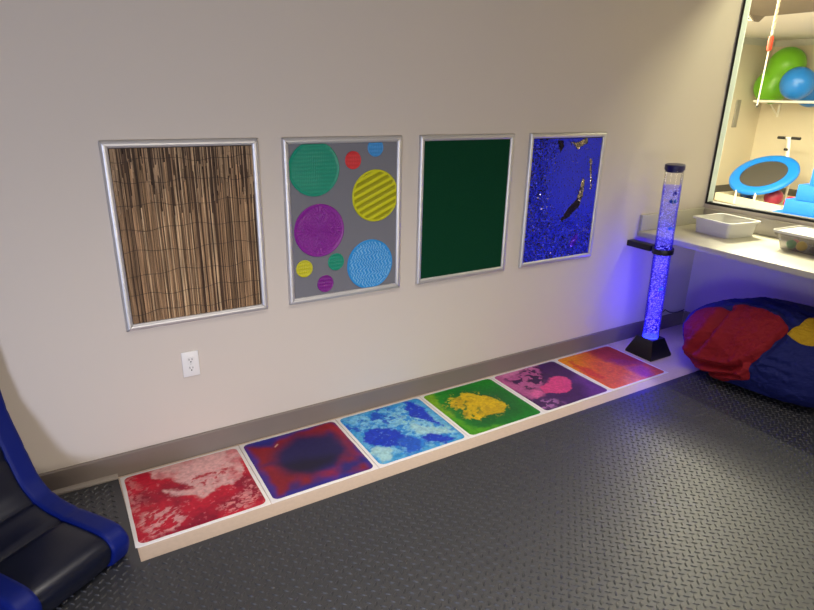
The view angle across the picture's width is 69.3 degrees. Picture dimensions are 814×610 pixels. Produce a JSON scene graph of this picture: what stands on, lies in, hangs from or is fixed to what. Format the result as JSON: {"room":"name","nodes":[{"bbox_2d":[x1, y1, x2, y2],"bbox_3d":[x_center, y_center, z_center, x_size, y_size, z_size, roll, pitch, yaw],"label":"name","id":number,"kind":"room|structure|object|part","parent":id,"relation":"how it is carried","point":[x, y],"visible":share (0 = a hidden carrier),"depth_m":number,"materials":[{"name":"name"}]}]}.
{"room":"sensory therapy room","nodes":[
{"label":"sensory therapy room","id":0,"kind":"room"},
{"bbox_2d":[0,0,742,473],"bbox_3d":[-0.762,-0.668,2.388,6.550,2.750,0.120,-10,23,-29],"label":"wall","id":1,"kind":"structure","parent":0,"point":[77,387],"depth_m":2.60,"materials":[{"name":"beige paint"}]},
{"bbox_2d":[52,473,117,494],"bbox_3d":[-2.352,0.930,1.867,2.615,0.016,0.020,-10,23,-29],"label":"trim","id":2,"kind":"structure","parent":1,"relation":"attached to","point":[60,491],"depth_m":2.44,"materials":[{"name":"brown"}]},
{"bbox_2d":[98,138,267,331],"bbox_3d":[-0.865,-0.285,2.379,0.582,0.740,0.016,-10,23,-29],"label":"panel","id":3,"kind":"object","parent":1,"relation":"attached to","point":[185,215],"visible":1,"depth_m":2.36,"materials":[{"name":"brown wood"}]},
{"bbox_3d":[-1.103,-0.242,2.244,0.027,0.738,0.016,-10,23,-29],"label":"frame rail","id":4,"kind":"part","parent":3,"relation":"part of","materials":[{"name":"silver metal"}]},
{"bbox_3d":[-0.858,-0.621,2.259,0.580,0.027,0.016,-10,23,-29],"label":"frame rail","id":5,"kind":"part","parent":3,"relation":"part of","materials":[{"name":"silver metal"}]},
{"bbox_3d":[-0.873,0.050,2.499,0.580,0.027,0.016,-10,23,-29],"label":"frame rail","id":6,"kind":"part","parent":3,"relation":"part of","materials":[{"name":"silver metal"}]},
{"bbox_3d":[-0.627,-0.329,2.515,0.027,0.738,0.016,-10,23,-29],"label":"frame rail","id":7,"kind":"part","parent":3,"relation":"part of","materials":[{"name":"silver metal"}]},
{"bbox_2d":[181,350,199,377],"bbox_3d":[-0.932,0.254,2.542,0.070,0.116,0.009,-10,23,-29],"label":"power outlet","id":8,"kind":"object","parent":1,"relation":"attached to","point":[190,360],"visible":1,"depth_m":2.54,"materials":[{"name":"white plastic"}]},
{"bbox_2d":[186,356,194,363],"bbox_3d":[-0.930,0.236,2.533,0.034,0.029,0.002,-10,23,-29],"label":"socket","id":9,"kind":"object","parent":8,"relation":"attached to","point":[189,359],"depth_m":2.53,"materials":[{"name":"white plastic"}]},
{"bbox_2d":[187,365,195,371],"bbox_3d":[-0.931,0.273,2.546,0.034,0.029,0.002,-10,23,-29],"label":"socket","id":10,"kind":"object","parent":8,"relation":"attached to","point":[190,368],"depth_m":2.55,"materials":[{"name":"white plastic"}]},
{"bbox_2d":[281,135,401,304],"bbox_3d":[-0.279,-0.392,2.713,0.582,0.740,0.016,-10,23,-29],"label":"panel","id":11,"kind":"object","parent":1,"relation":"attached to","point":[342,195],"visible":1,"depth_m":2.70,"materials":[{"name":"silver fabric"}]},
{"bbox_3d":[-0.517,-0.348,2.577,0.027,0.738,0.016,-10,23,-29],"label":"frame rail","id":12,"kind":"part","parent":11,"relation":"part of","materials":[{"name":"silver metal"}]},
{"bbox_3d":[-0.272,-0.727,2.593,0.580,0.027,0.016,-10,23,-29],"label":"frame rail","id":13,"kind":"part","parent":11,"relation":"part of","materials":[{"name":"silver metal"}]},
{"bbox_3d":[-0.286,-0.056,2.833,0.580,0.027,0.016,-10,23,-29],"label":"frame rail","id":14,"kind":"part","parent":11,"relation":"part of","materials":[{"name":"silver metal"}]},
{"bbox_3d":[-0.041,-0.435,2.849,0.027,0.738,0.016,-10,23,-29],"label":"frame rail","id":15,"kind":"part","parent":11,"relation":"part of","materials":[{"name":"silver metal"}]},
{"bbox_2d":[38,311,683,490],"bbox_3d":[-0.719,0.591,2.801,6.436,0.104,0.012,-10,23,-29],"label":"baseboard","id":16,"kind":"structure","parent":1,"relation":"attached to","point":[148,457],"depth_m":2.96,"materials":[{"name":"rubber"}]},
{"bbox_2d":[415,134,514,284],"bbox_3d":[0.304,-0.497,3.045,0.582,0.740,0.016,-10,23,-29],"label":"fabric panel","id":17,"kind":"object","parent":1,"relation":"attached to","point":[464,180],"visible":1,"depth_m":3.03,"materials":[{"name":"green fabric"}]},
{"bbox_3d":[0.066,-0.454,2.909,0.027,0.738,0.016,-10,23,-29],"label":"frame rail","id":18,"kind":"part","parent":17,"relation":"part of","materials":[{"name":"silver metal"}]},
{"bbox_3d":[0.296,-0.162,3.165,0.580,0.027,0.016,-10,23,-29],"label":"frame rail","id":19,"kind":"part","parent":17,"relation":"part of","materials":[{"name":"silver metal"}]},
{"bbox_3d":[0.311,-0.833,2.925,0.580,0.027,0.016,-10,23,-29],"label":"frame rail","id":20,"kind":"part","parent":17,"relation":"part of","materials":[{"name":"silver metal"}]},
{"bbox_3d":[0.542,-0.540,3.181,0.027,0.738,0.016,-10,23,-29],"label":"frame rail","id":21,"kind":"part","parent":17,"relation":"part of","materials":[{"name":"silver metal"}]},
{"bbox_2d":[518,132,606,267],"bbox_3d":[0.896,-0.605,3.382,0.582,0.740,0.016,-10,23,-29],"label":"panel","id":22,"kind":"object","parent":1,"relation":"attached to","point":[564,170],"visible":1,"depth_m":3.37,"materials":[{"name":"blue plastic"}]},
{"bbox_3d":[0.658,-0.561,3.247,0.027,0.738,0.016,-10,23,-29],"label":"frame rail","id":23,"kind":"part","parent":22,"relation":"part of","materials":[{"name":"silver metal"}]},
{"bbox_3d":[0.889,-0.269,3.502,0.580,0.027,0.016,-10,23,-29],"label":"frame rail","id":24,"kind":"part","parent":22,"relation":"part of","materials":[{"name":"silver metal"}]},
{"bbox_3d":[0.904,-0.940,3.263,0.580,0.027,0.016,-10,23,-29],"label":"frame rail","id":25,"kind":"part","parent":22,"relation":"part of","materials":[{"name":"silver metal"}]},
{"bbox_3d":[1.134,-0.648,3.518,0.027,0.738,0.016,-10,23,-29],"label":"frame rail","id":26,"kind":"part","parent":22,"relation":"part of","materials":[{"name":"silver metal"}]},
{"bbox_2d":[627,239,673,255],"bbox_3d":[1.523,-0.361,3.689,0.128,0.038,0.310,-10,23,-29],"label":"wall bracket","id":27,"kind":"object","parent":1,"relation":"attached to","point":[635,243],"visible":0.98,"depth_m":3.67,"materials":[{"name":"black plastic"}]},
{"bbox_3d":[1.490,-0.381,3.741,0.060,0.038,0.180,-10,23,-29],"label":"arm","id":28,"kind":"part","parent":27,"relation":"part of","materials":[{"name":"black plastic"}]},
{"bbox_2d":[61,324,699,561],"bbox_3d":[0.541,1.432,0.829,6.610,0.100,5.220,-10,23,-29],"label":"platform","id":29,"kind":"structure","parent":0,"point":[678,364],"depth_m":2.73,"materials":[{"name":"beige wood"}]},
{"bbox_2d":[120,345,668,547],"bbox_3d":[0.187,0.574,3.049,2.998,0.006,0.473,-10,23,-29],"label":"tiles","id":30,"kind":"object","parent":29,"relation":"on","point":[171,500],"depth_m":2.78,"materials":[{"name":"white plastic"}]},
{"bbox_2d":[53,370,813,609],"bbox_3d":[0.569,1.367,0.852,6.300,0.007,4.866,-10,23,-29],"label":"rubber floor mat","id":31,"kind":"object","parent":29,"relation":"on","point":[695,490],"visible":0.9,"depth_m":2.26,"materials":[{"name":"grey rubber"}]},
{"bbox_2d":[0,390,129,609],"bbox_3d":[-1.329,0.448,1.879,0.644,0.960,0.398,10,21,23],"label":"lounge chair","id":32,"kind":"object","parent":31,"relation":"on","point":[51,547],"visible":1,"depth_m":2.00,"materials":[{"name":"leather"}]},
{"bbox_2d":[0,448,110,609],"bbox_3d":[-1.329,0.449,1.879,0.632,0.950,0.249,10,21,23],"label":"cushion","id":33,"kind":"object","parent":32,"relation":"on","point":[51,547],"depth_m":1.98,"materials":[{"name":"black leather"}]},
{"bbox_2d":[682,297,813,407],"bbox_3d":[2.163,0.235,3.379,0.743,0.482,1.114,-10,23,-29],"label":"bean bag","id":34,"kind":"object","parent":31,"relation":"on","point":[764,346],"visible":1,"depth_m":3.25,"materials":[{"name":"blue fabric"}]},
{"bbox_3d":[1.850,0.216,3.417,0.256,0.448,0.572,-10,23,-29],"label":"red panel","id":35,"kind":"part","parent":34,"relation":"part of","materials":[{"name":"red fabric"}]},
{"bbox_3d":[2.178,0.145,3.102,0.233,0.123,0.230,-10,23,-29],"label":"yellow panel","id":36,"kind":"part","parent":34,"relation":"part of","materials":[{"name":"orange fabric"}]},
{"bbox_2d":[625,163,685,361],"bbox_3d":[1.794,-0.325,3.862,0.246,1.219,0.831,19,26,40],"label":"lamp","id":37,"kind":"object","parent":29,"relation":"on","point":[649,346],"visible":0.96,"depth_m":3.74,"materials":[{"name":"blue plastic"}]},
{"bbox_3d":[1.799,0.126,4.171,0.610,0.153,0.075,-17,27,-42],"label":"power cord","id":38,"kind":"part","parent":37,"relation":"part of","materials":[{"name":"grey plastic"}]},
{"bbox_2d":[716,44,773,184],"bbox_3d":[3.239,-2.851,8.996,7.340,2.585,0.100,-10,23,-29],"label":"wall","id":39,"kind":"structure","parent":0,"point":[738,142],"depth_m":10.48,"materials":[{"name":"beige paint"}]},
{"bbox_2d":[714,184,733,192],"bbox_3d":[3.258,-1.681,9.372,7.277,0.130,0.012,-10,23,-29],"label":"baseboard","id":40,"kind":"structure","parent":39,"relation":"attached to","point":[718,188],"depth_m":10.82,"materials":[{"name":"brown"}]},
{"bbox_2d":[731,100,740,126],"bbox_3d":[5.787,-3.361,10.353,0.120,0.460,0.022,-10,23,-29],"label":"wall strip","id":41,"kind":"object","parent":39,"relation":"attached to","point":[738,102],"visible":1,"depth_m":10.34,"materials":[{"name":"beige"}]},
{"bbox_2d":[743,37,775,46],"bbox_3d":[3.311,-4.003,8.532,7.249,0.100,0.030,-10,23,-29],"label":"trim","id":42,"kind":"structure","parent":39,"relation":"attached to","point":[751,41],"depth_m":10.02,"materials":[{"name":"grey"}]},
{"bbox_2d":[682,0,813,320],"bbox_3d":[2.362,-1.014,3.553,0.060,2.750,9.000,-10,23,-29],"label":"wall","id":43,"kind":"structure","parent":0,"point":[713,278],"depth_m":3.96,"materials":[{"name":"beige paint"}]},
{"bbox_2d":[682,311,690,323],"bbox_3d":[3.331,0.837,2.365,0.012,0.104,4.988,-10,23,-29],"label":"baseboard","id":44,"kind":"structure","parent":43,"relation":"attached to","point":[686,313],"depth_m":4.35,"materials":[{"name":"rubber"}]},
{"bbox_2d":[637,207,813,279],"bbox_3d":[2.652,-0.057,2.602,0.666,0.138,3.399,-10,23,-29],"label":"countertop","id":45,"kind":"structure","parent":43,"relation":"attached to","point":[762,249],"depth_m":3.57,"materials":[{"name":"white laminate"}]},
{"bbox_2d":[693,213,760,238],"bbox_3d":[2.039,-0.506,3.779,0.290,0.098,0.290,-7,21,-23],"label":"storage bin","id":46,"kind":"object","parent":45,"relation":"on","point":[722,225],"visible":1,"depth_m":3.71,"materials":[{"name":"white plastic"}]},
{"bbox_2d":[773,225,813,255],"bbox_3d":[2.352,-0.352,3.352,0.304,0.107,0.404,-9,22,-26],"label":"bin","id":47,"kind":"object","parent":45,"relation":"on","point":[785,234],"visible":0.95,"depth_m":3.44,"materials":[{"name":"clear plastic"}]},
{"bbox_2d":[786,240,796,248],"bbox_3d":[2.228,-0.352,3.415,0.052,0.052,0.052,-10,23,-29],"label":"ball","id":48,"kind":"object","parent":47,"relation":"in","point":[790,244],"visible":0.98,"depth_m":3.40,"materials":[{"name":"green plastic"}]},
{"bbox_3d":[2.353,-0.396,3.336,0.304,0.014,0.404,-9,22,-26],"label":"lid","id":49,"kind":"part","parent":47,"relation":"part of","materials":[{"name":"white plastic"}]},
{"bbox_2d":[796,241,806,250],"bbox_3d":[2.253,-0.335,3.363,0.056,0.056,0.056,-10,23,-29],"label":"ball","id":50,"kind":"object","parent":47,"relation":"in","point":[800,246],"visible":1,"depth_m":3.35,"materials":[{"name":"yellow plastic"}]},
{"bbox_2d":[705,0,813,222],"bbox_3d":[2.781,-1.067,2.798,0.063,1.585,2.602,-10,23,-29],"label":"window","id":51,"kind":"structure","parent":43,"relation":"in","point":[746,6],"depth_m":3.85,"materials":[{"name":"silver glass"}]},
{"bbox_3d":[2.782,-1.068,2.798,0.059,1.563,2.585,-10,23,-29],"label":"frame","id":52,"kind":"part","parent":51,"relation":"part of","materials":[{"name":"silver metal"}]},
{"bbox_2d":[745,12,813,40],"bbox_3d":[5.369,-2.922,5.337,7.440,0.100,8.130,-10,23,-29],"label":"ceiling","id":53,"kind":"structure","parent":0,"point":[797,25],"depth_m":8.50,"materials":[{"name":"white paint"}]},
{"bbox_2d":[756,0,780,106],"bbox_3d":[2.465,-1.881,3.955,0.032,1.054,0.032,6,20,13],"label":"rope","id":54,"kind":"object","parent":53,"relation":"hanging from","point":[771,38],"visible":1,"depth_m":3.98,"materials":[{"name":"beige fabric"}]},
{"bbox_3d":[2.458,-1.564,4.068,0.009,0.347,0.009,-2,20,-8],"label":"thin cord","id":55,"kind":"part","parent":54,"relation":"part of","materials":[{"name":"white fabric"}]},
{"bbox_2d":[748,0,813,21],"bbox_3d":[4.244,-2.468,4.429,1.500,0.190,4.350,-10,23,-29],"label":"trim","id":56,"kind":"structure","parent":53,"relation":"attached to","point":[759,9],"depth_m":5.79,"materials":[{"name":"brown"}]},
{"bbox_2d":[750,42,813,189],"bbox_3d":[8.491,-2.229,7.583,0.100,2.585,7.930,-10,23,-29],"label":"wall","id":57,"kind":"structure","parent":0,"point":[794,119],"depth_m":10.32,"materials":[{"name":"beige paint"}]},
{"bbox_2d":[753,100,813,116],"bbox_3d":[6.827,-3.064,9.301,0.826,0.281,2.500,-10,23,-29],"label":"ball rack","id":58,"kind":"object","parent":57,"relation":"attached to","point":[779,102],"visible":1,"depth_m":9.74,"materials":[{"name":"white metal"}]},
{"bbox_2d":[753,47,806,103],"bbox_3d":[6.335,-3.894,10.020,0.565,0.908,0.727,-10,23,-29],"label":"ball","id":59,"kind":"object","parent":58,"relation":"on","point":[785,59],"visible":0.75,"depth_m":9.84,"materials":[{"name":"green plastic"}]},
{"bbox_3d":[6.514,-3.103,9.037,0.042,0.042,2.420,-10,23,-29],"label":"rail","id":60,"kind":"part","parent":58,"relation":"part of","materials":[{"name":"white ceramic"}]},
{"bbox_2d":[779,67,813,99],"bbox_3d":[6.230,-3.533,9.398,0.500,0.500,0.500,-10,23,-29],"label":"exercise ball","id":61,"kind":"object","parent":58,"relation":"on","point":[797,83],"visible":1,"depth_m":9.25,"materials":[{"name":"blue plastic"}]},
{"bbox_2d":[796,90,813,106],"bbox_3d":[6.679,-3.520,9.708,0.500,0.500,0.500,-10,23,-29],"label":"exercise ball","id":62,"kind":"object","parent":58,"relation":"on","point":[810,97],"visible":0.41,"depth_m":9.62,"materials":[{"name":"blue plastic"}]},
{"bbox_2d":[780,188,796,196],"bbox_3d":[8.394,-1.078,8.003,0.012,0.130,7.817,-10,23,-29],"label":"baseboard","id":63,"kind":"structure","parent":57,"relation":"attached to","point":[791,192],"depth_m":10.47,"materials":[{"name":"brown"}]},
{"bbox_2d":[775,38,813,46],"bbox_3d":[8.443,-3.399,7.160,0.030,0.100,7.798,-10,23,-29],"label":"trim","id":64,"kind":"structure","parent":57,"relation":"attached to","point":[797,42],"depth_m":10.03,"materials":[{"name":"grey"}]},
{"bbox_3d":[5.312,-0.395,6.240,7.440,0.100,8.130,-10,23,-29],"label":"floor","id":65,"kind":"structure","parent":0,"visible":0},
{"bbox_2d":[714,191,793,210],"bbox_3d":[5.815,-1.676,9.515,1.081,0.130,1.372,-6,21,-19],"label":"tray","id":66,"kind":"object","parent":65,"relation":"on","point":[728,196],"visible":0.4,"depth_m":9.44,"materials":[{"name":"beige plastic"}]},
{"bbox_2d":[740,194,753,198],"bbox_3d":[5.668,-1.841,9.799,0.220,0.220,0.220,-10,23,-29],"label":"ball","id":67,"kind":"object","parent":66,"relation":"in","point":[741,195],"visible":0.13,"depth_m":9.73,"materials":[{"name":"blue plastic"}]},
{"bbox_2d":[729,136,800,203],"bbox_3d":[5.745,-2.151,9.441,0.896,1.047,0.982,-10,23,-29],"label":"trampoline","id":68,"kind":"object","parent":66,"relation":"on","point":[767,174],"visible":0.99,"depth_m":9.42,"materials":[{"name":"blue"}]},
{"bbox_3d":[5.297,-1.748,9.511,0.040,0.222,0.034,-10,23,-29],"label":"leg","id":69,"kind":"part","parent":68,"relation":"part of","materials":[{"name":"white ceramic"}]},
{"bbox_3d":[6.126,-1.935,9.460,0.040,0.642,0.034,-10,23,-29],"label":"leg","id":70,"kind":"part","parent":68,"relation":"part of","materials":[{"name":"white ceramic"}]},
{"bbox_3d":[6.138,-2.508,9.487,0.054,0.338,0.101,-5,21,-18],"label":"handle post","id":71,"kind":"part","parent":68,"relation":"part of","materials":[{"name":"white ceramic"}]},
{"bbox_2d":[764,190,783,204],"bbox_3d":[5.835,-1.715,9.381,0.270,0.270,0.270,-10,23,-29],"label":"ball","id":72,"kind":"object","parent":66,"relation":"in","point":[776,197],"visible":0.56,"depth_m":9.28,"materials":[{"name":"red plastic"}]},
{"bbox_2d":[774,169,813,217],"bbox_3d":[5.559,-1.383,7.701,0.620,0.788,1.120,-10,23,-29],"label":"steps","id":73,"kind":"structure","parent":65,"relation":"on","point":[802,204],"depth_m":7.73,"materials":[{"name":"blue plastic"}]}
]}

